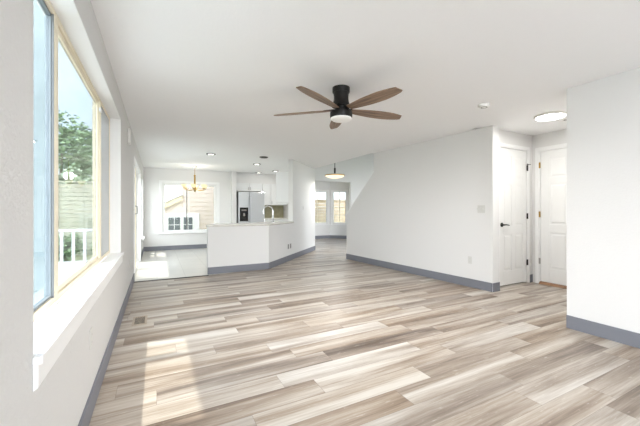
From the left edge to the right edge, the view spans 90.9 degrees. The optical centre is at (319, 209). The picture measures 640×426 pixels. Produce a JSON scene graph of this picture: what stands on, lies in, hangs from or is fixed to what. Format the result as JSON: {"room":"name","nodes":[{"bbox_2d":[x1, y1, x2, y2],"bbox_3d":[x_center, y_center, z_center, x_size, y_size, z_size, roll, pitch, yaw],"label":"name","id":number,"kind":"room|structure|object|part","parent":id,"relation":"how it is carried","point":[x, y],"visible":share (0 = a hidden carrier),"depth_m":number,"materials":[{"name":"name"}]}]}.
{"room":"empty living room","nodes":[
{"label":"empty living room","id":0,"kind":"room"},
{"bbox_2d":[0,0,142,425],"bbox_3d":[-2.128,-0.020,3.177,0.160,2.440,14.400,0,0,-27],"label":"wall","id":1,"kind":"structure","parent":0,"point":[61,398],"depth_m":0.96,"materials":[{"name":"white paint"}]},
{"bbox_2d":[34,0,120,321],"bbox_3d":[-1.615,-0.265,2.189,0.153,1.460,2.747,0,0,-27],"label":"window","id":2,"kind":"structure","parent":1,"relation":"in","point":[64,25],"depth_m":2.04,"materials":[{"name":"beige plastic"}]},
{"bbox_3d":[-1.182,-0.265,1.262,0.024,1.386,0.632,0,0,-27],"label":"sash","id":3,"kind":"part","parent":2,"relation":"part of","materials":[{"name":"grey"}]},
{"bbox_3d":[-1.663,-0.265,2.186,0.024,1.386,1.328,0,0,-27],"label":"sash","id":4,"kind":"part","parent":2,"relation":"part of","materials":[{"name":"beige plastic"}]},
{"bbox_2d":[32,252,123,391],"bbox_3d":[-1.582,0.521,2.215,0.126,0.112,2.791,0,0,-27],"label":"window sill","id":5,"kind":"structure","parent":1,"relation":"attached to","point":[54,330],"depth_m":1.41,"materials":[{"name":"white wood"}]},
{"bbox_2d":[78,273,134,425],"bbox_3d":[-0.943,1.135,1.077,0.014,0.130,9.580,0,0,-27],"label":"baseboard","id":6,"kind":"structure","parent":1,"relation":"attached to","point":[87,413],"depth_m":2.20,"materials":[{"name":"grey wood"}]},
{"bbox_2d":[128,128,130,144],"bbox_3d":[-2.595,-1.000,4.287,0.030,0.200,0.140,0,0,-27],"label":"door chime","id":7,"kind":"object","parent":1,"relation":"attached to","point":[129,130],"visible":0.99,"depth_m":4.23,"materials":[{"name":"white plastic"}]},
{"bbox_2d":[134,156,140,272],"bbox_3d":[-3.729,0.145,6.346,0.209,2.110,2.310,0,0,-27],"label":"door","id":8,"kind":"structure","parent":1,"relation":"in","point":[137,173],"depth_m":7.29,"materials":[{"name":"white wood"}]},
{"bbox_3d":[-3.494,0.170,5.882,0.036,2.000,1.100,0,0,-27],"label":"sliding panel","id":9,"kind":"part","parent":8,"relation":"part of","materials":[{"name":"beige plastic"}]},
{"bbox_2d":[143,167,230,246],"bbox_3d":[-4.049,-0.020,9.761,2.480,2.440,0.160,0,0,-27],"label":"wall","id":10,"kind":"structure","parent":0,"point":[151,176],"depth_m":9.45,"materials":[{"name":"white paint"}]},
{"bbox_2d":[144,244,206,250],"bbox_3d":[-4.009,1.135,9.684,2.480,0.130,0.014,0,0,-27],"label":"baseboard","id":11,"kind":"structure","parent":10,"relation":"attached to","point":[197,246],"depth_m":9.50,"materials":[{"name":"grey wood"}]},
{"bbox_2d":[158,180,219,233],"bbox_3d":[-4.005,-0.085,9.730,1.790,1.590,0.175,0,0,-27],"label":"window","id":12,"kind":"structure","parent":10,"relation":"in","point":[162,183],"depth_m":9.61,"materials":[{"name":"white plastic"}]},
{"bbox_3d":[-3.984,0.695,9.691,1.790,0.030,0.085,0,0,-27],"label":"sill","id":13,"kind":"part","parent":12,"relation":"part of","materials":[{"name":"white wood"}]},
{"bbox_2d":[231,171,236,222],"bbox_3d":[-2.915,-0.020,10.427,0.145,2.440,0.700,0,0,-27],"label":"wall","id":14,"kind":"structure","parent":0,"point":[233,173],"depth_m":10.12,"materials":[{"name":"white paint"}]},
{"bbox_2d":[283,204,287,217],"bbox_3d":[-0.777,-0.020,10.531,0.120,2.440,2.480,0,0,-27],"label":"wall","id":15,"kind":"structure","parent":0,"point":[285,207],"depth_m":11.29,"materials":[{"name":"white paint"}]},
{"bbox_2d":[288,159,314,253],"bbox_3d":[-0.463,-0.020,8.590,0.120,2.440,1.825,0,0,16],"label":"wall column","id":16,"kind":"structure","parent":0,"point":[301,177],"depth_m":8.29,"materials":[{"name":"white paint"}]},
{"bbox_2d":[276,172,287,203],"bbox_3d":[-0.823,-0.555,8.213,0.360,0.770,0.900,0,0,16],"label":"upper cabinet","id":17,"kind":"object","parent":16,"relation":"attached to","point":[281,177],"visible":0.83,"depth_m":7.78,"materials":[{"name":"white wood"}]},
{"bbox_3d":[-1.021,-0.555,8.037,0.018,0.764,0.444,0,0,16],"label":"door","id":18,"kind":"part","parent":17,"relation":"part of","materials":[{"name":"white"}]},
{"bbox_2d":[293,246,314,258],"bbox_3d":[-0.398,1.135,8.571,0.014,0.130,1.825,0,0,16],"label":"baseboard","id":19,"kind":"structure","parent":16,"relation":"attached to","point":[303,252],"depth_m":8.40,"materials":[{"name":"grey"}]},
{"bbox_2d":[315,181,329,235],"bbox_3d":[-0.502,-0.050,12.970,2.030,2.500,0.100,0,0,-27],"label":"wall","id":20,"kind":"structure","parent":0,"point":[320,230],"depth_m":13.25,"materials":[{"name":"white paint"}]},
{"bbox_2d":[315,190,329,224],"bbox_3d":[-0.113,-0.110,13.143,1.120,1.480,0.130,0,0,-27],"label":"window","id":21,"kind":"structure","parent":20,"relation":"in","point":[326,191],"depth_m":13.35,"materials":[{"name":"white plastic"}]},
{"bbox_2d":[315,235,329,238],"bbox_3d":[-0.476,1.135,12.920,2.030,0.130,0.014,0,0,-27],"label":"baseboard","id":22,"kind":"structure","parent":20,"relation":"attached to","point":[322,236],"depth_m":13.21,"materials":[{"name":"grey wood"}]},
{"bbox_2d":[330,182,348,235],"bbox_3d":[0.909,-0.050,13.290,0.990,2.500,0.100,0,0,18],"label":"wall","id":23,"kind":"structure","parent":0,"point":[334,229],"depth_m":13.28,"materials":[{"name":"white paint"}]},
{"bbox_2d":[330,235,346,238],"bbox_3d":[0.892,1.135,13.236,0.990,0.130,0.014,0,0,18],"label":"baseboard","id":24,"kind":"structure","parent":23,"relation":"attached to","point":[331,236],"depth_m":13.25,"materials":[{"name":"grey wood"}]},
{"bbox_2d":[330,190,347,224],"bbox_3d":[0.821,-0.110,13.292,0.760,1.480,0.130,0,0,18],"label":"window","id":25,"kind":"structure","parent":23,"relation":"in","point":[332,191],"depth_m":13.30,"materials":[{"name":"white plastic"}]},
{"bbox_2d":[315,153,373,208],"bbox_3d":[1.013,-1.250,12.414,4.790,4.900,0.120,0,0,-27],"label":"wall","id":26,"kind":"structure","parent":0,"point":[357,171],"depth_m":12.51,"materials":[{"name":"white paint"}]},
{"bbox_2d":[89,238,639,425],"bbox_3d":[1.702,1.260,5.947,9.510,0.120,15.800,0,0,-27],"label":"floor","id":27,"kind":"structure","parent":0,"point":[318,337],"depth_m":2.62,"materials":[{"name":"brown wood"}]},
{"bbox_2d":[131,315,147,325],"bbox_3d":[-1.953,1.197,3.415,0.140,0.006,0.300,0,0,-27],"label":"floor vent","id":28,"kind":"object","parent":27,"relation":"in","point":[139,320],"visible":1,"depth_m":3.40,"materials":[{"name":"brown metal"}]},
{"bbox_2d":[136,275,208,281],"bbox_3d":[-2.571,1.197,5.499,1.188,0.006,0.040,0,0,-27],"label":"threshold","id":29,"kind":"object","parent":27,"relation":"on","point":[202,275],"visible":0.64,"depth_m":5.49,"materials":[{"name":"black"}]},
{"bbox_2d":[207,223,292,274],"bbox_3d":[-1.320,0.759,6.716,2.281,0.882,0.864,0,0,-40],"label":"kitchen peninsula","id":30,"kind":"object","parent":27,"relation":"on","point":[234,248],"visible":0.97,"depth_m":6.20,"materials":[{"name":"white paint"}]},
{"bbox_2d":[206,221,293,226],"bbox_3d":[-1.397,0.298,6.786,1.070,0.037,2.337,0,0,37],"label":"countertop","id":31,"kind":"structure","parent":30,"relation":"on","point":[267,223],"depth_m":6.39,"materials":[{"name":"stone"}]},
{"bbox_2d":[263,205,273,221],"bbox_3d":[-1.201,0.087,7.321,0.284,0.386,0.146,0,0,7],"label":"kitchen faucet","id":32,"kind":"object","parent":31,"relation":"on","point":[267,205],"visible":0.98,"depth_m":7.34,"materials":[{"name":"silver metal"}]},
{"bbox_3d":[-1.211,0.027,7.360,0.255,0.266,0.031,0,0,7],"label":"spout","id":33,"kind":"part","parent":32,"relation":"part of","materials":[{"name":"silver metal"}]},
{"bbox_3d":[-1.175,1.135,6.623,0.505,0.130,2.335,0,0,38],"label":"baseboard","id":34,"kind":"part","parent":30,"relation":"part of","materials":[{"name":"grey"}]},
{"bbox_2d":[237,192,264,222],"bbox_3d":[-2.353,0.295,10.504,0.865,1.770,0.740,0,0,-27],"label":"refrigerator","id":35,"kind":"object","parent":27,"relation":"on","point":[250,205],"visible":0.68,"depth_m":10.21,"materials":[{"name":"grey metal"}]},
{"bbox_3d":[-2.449,0.255,10.133,0.347,1.690,0.050,0,0,-27],"label":"freezer door","id":36,"kind":"part","parent":35,"relation":"part of","materials":[{"name":"silver metal"}]},
{"bbox_3d":[-2.065,0.255,10.332,0.503,1.690,0.050,0,0,-27],"label":"fresh food door","id":37,"kind":"part","parent":35,"relation":"part of","materials":[{"name":"silver metal"}]},
{"bbox_2d":[265,219,287,221],"bbox_3d":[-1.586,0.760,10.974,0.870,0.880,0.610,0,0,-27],"label":"countertop","id":38,"kind":"structure","parent":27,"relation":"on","point":[267,219],"depth_m":10.73,"materials":[{"name":"white stone"}]},
{"bbox_2d":[90,0,639,173],"bbox_3d":[0.669,-1.390,4.625,6.460,0.300,14.400,0,0,-27],"label":"ceiling","id":39,"kind":"structure","parent":0,"point":[194,78],"depth_m":2.70,"materials":[{"name":"white paint"}]},
{"bbox_2d":[181,166,206,191],"bbox_3d":[-3.527,-0.870,8.872,0.704,0.740,0.714,0,0,-27],"label":"chandelier","id":40,"kind":"object","parent":39,"relation":"hanging from","point":[194,186],"visible":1,"depth_m":8.80,"materials":[{"name":"gold metal"}]},
{"bbox_2d":[237,172,275,183],"bbox_3d":[-2.059,-1.070,10.903,1.815,0.340,0.340,0,0,-27],"label":"soffit","id":41,"kind":"structure","parent":39,"relation":"attached to","point":[257,178],"depth_m":10.66,"materials":[{"name":"white paint"}]},
{"bbox_2d":[274,84,402,128],"bbox_3d":[0.263,-1.070,3.207,1.356,0.340,1.380,0,0,-27],"label":"ceiling fan","id":42,"kind":"object","parent":39,"relation":"attached to","point":[340,113],"visible":1,"depth_m":3.12,"materials":[{"name":"brown wood"}]},
{"bbox_3d":[-0.190,-1.014,3.304,0.616,0.010,0.146,0,12,15],"label":"blade","id":43,"kind":"part","parent":42,"relation":"part of","materials":[{"name":"brown wood"}]},
{"bbox_3d":[-0.010,-1.014,2.847,0.146,0.010,0.616,14,8,32],"label":"blade","id":44,"kind":"part","parent":42,"relation":"part of","materials":[{"name":"brown wood"}]},
{"bbox_3d":[0.189,-1.014,3.617,0.146,0.010,0.616,-12,1,-3],"label":"blade","id":45,"kind":"part","parent":42,"relation":"part of","materials":[{"name":"brown wood"}]},
{"bbox_3d":[0.215,-0.918,3.200,0.216,0.037,0.216,0,0,-27],"label":"lamp shade","id":46,"kind":"part","parent":42,"relation":"part of","materials":[{"name":"white glass"}]},
{"bbox_3d":[0.481,-1.014,2.877,0.146,0.010,0.616,15,-10,-38],"label":"blade","id":47,"kind":"part","parent":42,"relation":"part of","materials":[{"name":"brown wood"}]},
{"bbox_3d":[0.603,-1.014,3.353,0.616,0.010,0.146,0,-12,-21],"label":"blade","id":48,"kind":"part","parent":42,"relation":"part of","materials":[{"name":"brown wood"}]},
{"bbox_2d":[478,103,489,108],"bbox_3d":[1.926,-1.221,3.699,0.124,0.038,0.124,0,0,-27],"label":"smoke detector","id":49,"kind":"object","parent":39,"relation":"attached to","point":[482,105],"visible":1,"depth_m":3.67,"materials":[{"name":"white plastic"}]},
{"bbox_2d":[534,111,566,120],"bbox_3d":[3.007,-1.219,4.112,0.350,0.042,0.350,0,0,-27],"label":"ceiling light","id":50,"kind":"object","parent":39,"relation":"attached to","point":[553,115],"visible":0.99,"depth_m":4.04,"materials":[{"name":"white"}]},
{"bbox_2d":[347,125,498,282],"bbox_3d":[1.660,-0.020,6.219,0.165,2.440,3.657,0,0,-31],"label":"wall","id":51,"kind":"structure","parent":0,"point":[417,208],"depth_m":5.49,"materials":[{"name":"white paint"}]},
{"bbox_2d":[346,171,373,214],"bbox_3d":[0.982,-0.362,7.356,0.173,0.975,1.024,0,0,-31],"label":"trim","id":52,"kind":"structure","parent":51,"relation":"attached to","point":[373,171],"depth_m":7.30,"materials":[{"name":"white"}]},
{"bbox_2d":[346,253,492,291],"bbox_3d":[1.580,1.135,6.179,0.134,0.130,3.669,0,0,-29],"label":"baseboard","id":53,"kind":"structure","parent":51,"relation":"attached to","point":[477,284],"depth_m":5.59,"materials":[{"name":"grey"}]},
{"bbox_2d":[468,256,471,263],"bbox_3d":[2.338,0.780,4.914,0.008,0.114,0.070,0,0,-25],"label":"wall outlet","id":54,"kind":"object","parent":51,"relation":"attached to","point":[469,257],"visible":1,"depth_m":4.91,"materials":[{"name":"white plastic"}]},
{"bbox_2d":[477,205,484,212],"bbox_3d":[2.422,-0.015,4.766,0.014,0.116,0.162,0,0,-25],"label":"light switch","id":55,"kind":"object","parent":51,"relation":"attached to","point":[480,208],"visible":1,"depth_m":4.75,"materials":[{"name":"white plastic"}]},
{"bbox_2d":[493,282,499,291],"bbox_3d":[2.599,1.135,4.640,0.160,0.130,0.014,0,0,-30],"label":"baseboard","id":56,"kind":"structure","parent":51,"relation":"attached to","point":[496,286],"depth_m":4.63,"materials":[{"name":"grey wood"}]},
{"bbox_2d":[499,130,531,274],"bbox_3d":[3.093,-0.020,5.091,1.173,2.440,0.120,0,0,-27],"label":"wall","id":57,"kind":"structure","parent":0,"point":[507,137],"depth_m":5.17,"materials":[{"name":"white paint"}]},
{"bbox_2d":[499,143,530,285],"bbox_3d":[3.076,0.083,5.050,0.835,2.235,0.158,0,0,-27],"label":"door","id":58,"kind":"structure","parent":57,"relation":"in","point":[514,160],"depth_m":5.04,"materials":[{"name":"white wood"}]},
{"bbox_2d":[532,129,566,281],"bbox_3d":[3.896,-0.020,4.684,0.120,2.440,1.340,0,0,-27],"label":"wall","id":59,"kind":"structure","parent":0,"point":[560,136],"depth_m":5.20,"materials":[{"name":"white paint"}]},
{"bbox_2d":[535,143,566,288],"bbox_3d":[3.829,0.090,4.771,0.140,2.220,1.015,0,0,-27],"label":"door","id":60,"kind":"structure","parent":59,"relation":"in","point":[550,161],"depth_m":5.01,"materials":[{"name":"white wood"}]},
{"bbox_2d":[567,67,639,332],"bbox_3d":[4.562,-0.020,1.403,1.953,2.440,5.100,0,0,-27],"label":"wall","id":61,"kind":"structure","parent":0,"point":[603,114],"depth_m":2.94,"materials":[{"name":"white paint"}]},
{"bbox_2d":[566,315,639,348],"bbox_3d":[3.688,1.135,0.952,0.014,0.130,5.100,0,0,-27],"label":"baseboard","id":62,"kind":"structure","parent":61,"relation":"attached to","point":[626,337],"depth_m":2.94,"materials":[{"name":"grey wood"}]},
{"bbox_3d":[-2.118,-0.020,11.149,1.935,2.440,0.150,0,0,-27],"label":"wall","id":63,"kind":"structure","parent":0,"visible":0},
{"bbox_2d":[237,183,261,191],"bbox_3d":[-2.436,-0.765,10.691,0.900,0.270,0.370,0,0,-27],"label":"upper cabinet","id":64,"kind":"object","parent":63,"relation":"attached to","point":[241,187],"visible":0.91,"depth_m":10.57,"materials":[{"name":"white wood"}]},
{"bbox_3d":[-2.569,-0.765,10.458,0.444,0.264,0.018,0,0,-27],"label":"door","id":65,"kind":"part","parent":64,"relation":"part of","materials":[{"name":"white wood"}]},
{"bbox_3d":[-2.169,-0.765,10.665,0.444,0.264,0.018,0,0,-27],"label":"door","id":66,"kind":"part","parent":64,"relation":"part of","materials":[{"name":"white wood"}]},
{"bbox_2d":[262,184,270,204],"bbox_3d":[-1.903,-0.535,10.967,0.290,0.730,0.370,0,0,-27],"label":"upper cabinet","id":67,"kind":"object","parent":63,"relation":"attached to","point":[266,188],"visible":0.6,"depth_m":10.85,"materials":[{"name":"white wood"}]},
{"bbox_2d":[265,205,282,217],"bbox_3d":[-1.729,0.056,11.257,0.895,0.448,0.015,0,0,-27],"label":"backsplash","id":68,"kind":"structure","parent":63,"relation":"attached to","point":[278,209],"depth_m":11.32,"materials":[{"name":"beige tile"}]},
{"bbox_2d":[271,184,286,204],"bbox_3d":[-1.510,-0.535,11.170,0.585,0.730,0.370,0,0,-27],"label":"upper cabinet","id":69,"kind":"object","parent":63,"relation":"attached to","point":[273,186],"visible":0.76,"depth_m":10.95,"materials":[{"name":"white wood"}]},
{"bbox_3d":[2.278,-3.750,9.905,4.850,0.100,9.300,0,0,-27],"label":"ceiling","id":70,"kind":"structure","parent":0,"visible":0},
{"bbox_2d":[325,163,344,178],"bbox_3d":[0.446,-2.325,9.463,0.606,2.750,0.606,0,0,-27],"label":"pendant light","id":71,"kind":"object","parent":70,"relation":"hanging from","point":[334,176],"visible":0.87,"depth_m":9.30,"materials":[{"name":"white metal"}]},
{"bbox_3d":[0.446,-0.993,9.463,0.570,0.085,0.570,0,0,-27],"label":"lamp shade","id":72,"kind":"part","parent":71,"relation":"part of","materials":[{"name":"white glass"}]},
{"label":"outside","id":73,"kind":"structure","parent":0,"visible":0},
{"bbox_2d":[64,218,344,260],"bbox_3d":[-5.745,1.700,11.102,90.000,0.300,95.000,0,0,-27],"label":"lawn","id":74,"kind":"structure","parent":73,"point":[78,257],"depth_m":10.28,"materials":[{"name":"green plant"}]},
{"bbox_2d":[58,233,87,261],"bbox_3d":[-6.878,1.120,8.374,0.833,1.031,1.087,0,0,37],"label":"shrub","id":75,"kind":"object","parent":74,"relation":"on","point":[67,242],"visible":0.38,"depth_m":8.39,"materials":[{"name":"green plant"}]},
{"bbox_2d":[58,260,87,281],"bbox_3d":[-4.128,1.385,3.381,3.185,0.330,9.000,0,0,-27],"label":"deck","id":76,"kind":"object","parent":74,"relation":"on","point":[67,264],"visible":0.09,"depth_m":6.80,"materials":[{"name":"white wood"}]},
{"bbox_2d":[34,0,44,303],"bbox_3d":[-2.550,-0.280,2.132,1.170,3.000,0.068,0,0,-27],"label":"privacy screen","id":77,"kind":"object","parent":76,"relation":"on","point":[39,17],"visible":0.02,"depth_m":2.34,"materials":[{"name":"blue glass"}]},
{"bbox_2d":[58,229,91,272],"bbox_3d":[-4.862,0.745,4.859,3.030,0.950,0.102,0,0,-27],"label":"deck railing","id":78,"kind":"object","parent":76,"relation":"on","point":[61,269],"visible":0.16,"depth_m":5.23,"materials":[{"name":"white wood"}]},
{"bbox_3d":[-4.862,0.990,4.859,2.930,0.060,0.050,0,0,-27],"label":"rail","id":79,"kind":"part","parent":78,"relation":"part of","materials":[{"name":"white wood"}]},
{"bbox_3d":[-4.862,0.340,4.859,2.930,0.040,0.100,0,0,-27],"label":"rail","id":80,"kind":"part","parent":78,"relation":"part of","materials":[{"name":"white wood"}]},
{"bbox_2d":[58,181,91,255],"bbox_3d":[-10.592,0.300,9.154,9.300,2.500,0.125,0,0,-27],"label":"fence","id":81,"kind":"object","parent":74,"relation":"on","point":[83,203],"visible":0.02,"depth_m":10.44,"materials":[{"name":"beige wood"}]},
{"bbox_3d":[-10.593,-0.930,9.156,9.300,0.040,0.120,0,0,-27],"label":"cap rail","id":82,"kind":"part","parent":81,"relation":"part of","materials":[{"name":"beige wood"}]},
{"bbox_2d":[58,108,91,226],"bbox_3d":[-11.300,-1.457,14.033,2.594,6.120,2.718,0,0,-27],"label":"leafy tree","id":83,"kind":"object","parent":74,"relation":"on","point":[71,156],"visible":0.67,"depth_m":13.97,"materials":[{"name":"green plant"}]},
{"bbox_3d":[-11.300,-2.813,14.033,2.594,3.410,2.718,0,0,-27],"label":"crown","id":84,"kind":"part","parent":83,"relation":"part of","materials":[{"name":"green plant"}]},
{"bbox_2d":[58,166,91,247],"bbox_3d":[-9.190,-0.005,11.612,1.816,3.219,1.972,0,0,-14],"label":"leafy tree","id":85,"kind":"object","parent":74,"relation":"on","point":[71,173],"visible":0.22,"depth_m":11.34,"materials":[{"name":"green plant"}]},
{"bbox_3d":[-9.224,-0.814,11.601,1.926,1.601,1.997,0,0,-27],"label":"crown","id":86,"kind":"part","parent":85,"relation":"part of","materials":[{"name":"green plant"}]},
{"bbox_2d":[63,144,91,179],"bbox_3d":[-12.751,-1.181,17.933,3.429,5.567,3.035,0,0,25],"label":"leafy tree","id":87,"kind":"object","parent":74,"relation":"on","point":[78,144],"visible":0.02,"depth_m":17.34,"materials":[{"name":"green plant"}]},
{"bbox_2d":[165,185,213,232],"bbox_3d":[-5.443,-1.550,15.142,7.750,6.200,3.500,0,0,-27],"label":"house","id":88,"kind":"structure","parent":74,"relation":"on","point":[200,204],"depth_m":13.49,"materials":[{"name":"beige"}]},
{"bbox_3d":[-6.064,0.620,13.112,0.440,0.620,0.015,0,0,-27],"label":"pane","id":89,"kind":"part","parent":88,"relation":"part of","materials":[{"name":"grey glass"}]},
{"bbox_3d":[-5.594,0.620,13.356,0.340,0.620,0.015,0,0,-27],"label":"pane","id":90,"kind":"part","parent":88,"relation":"part of","materials":[{"name":"grey"}]},
{"bbox_2d":[315,200,344,222],"bbox_3d":[2.425,0.495,18.704,10.600,2.110,0.125,0,0,-27],"label":"fence","id":91,"kind":"object","parent":74,"relation":"on","point":[320,213],"visible":0.02,"depth_m":17.60,"materials":[{"name":"beige wood"}]}
]}

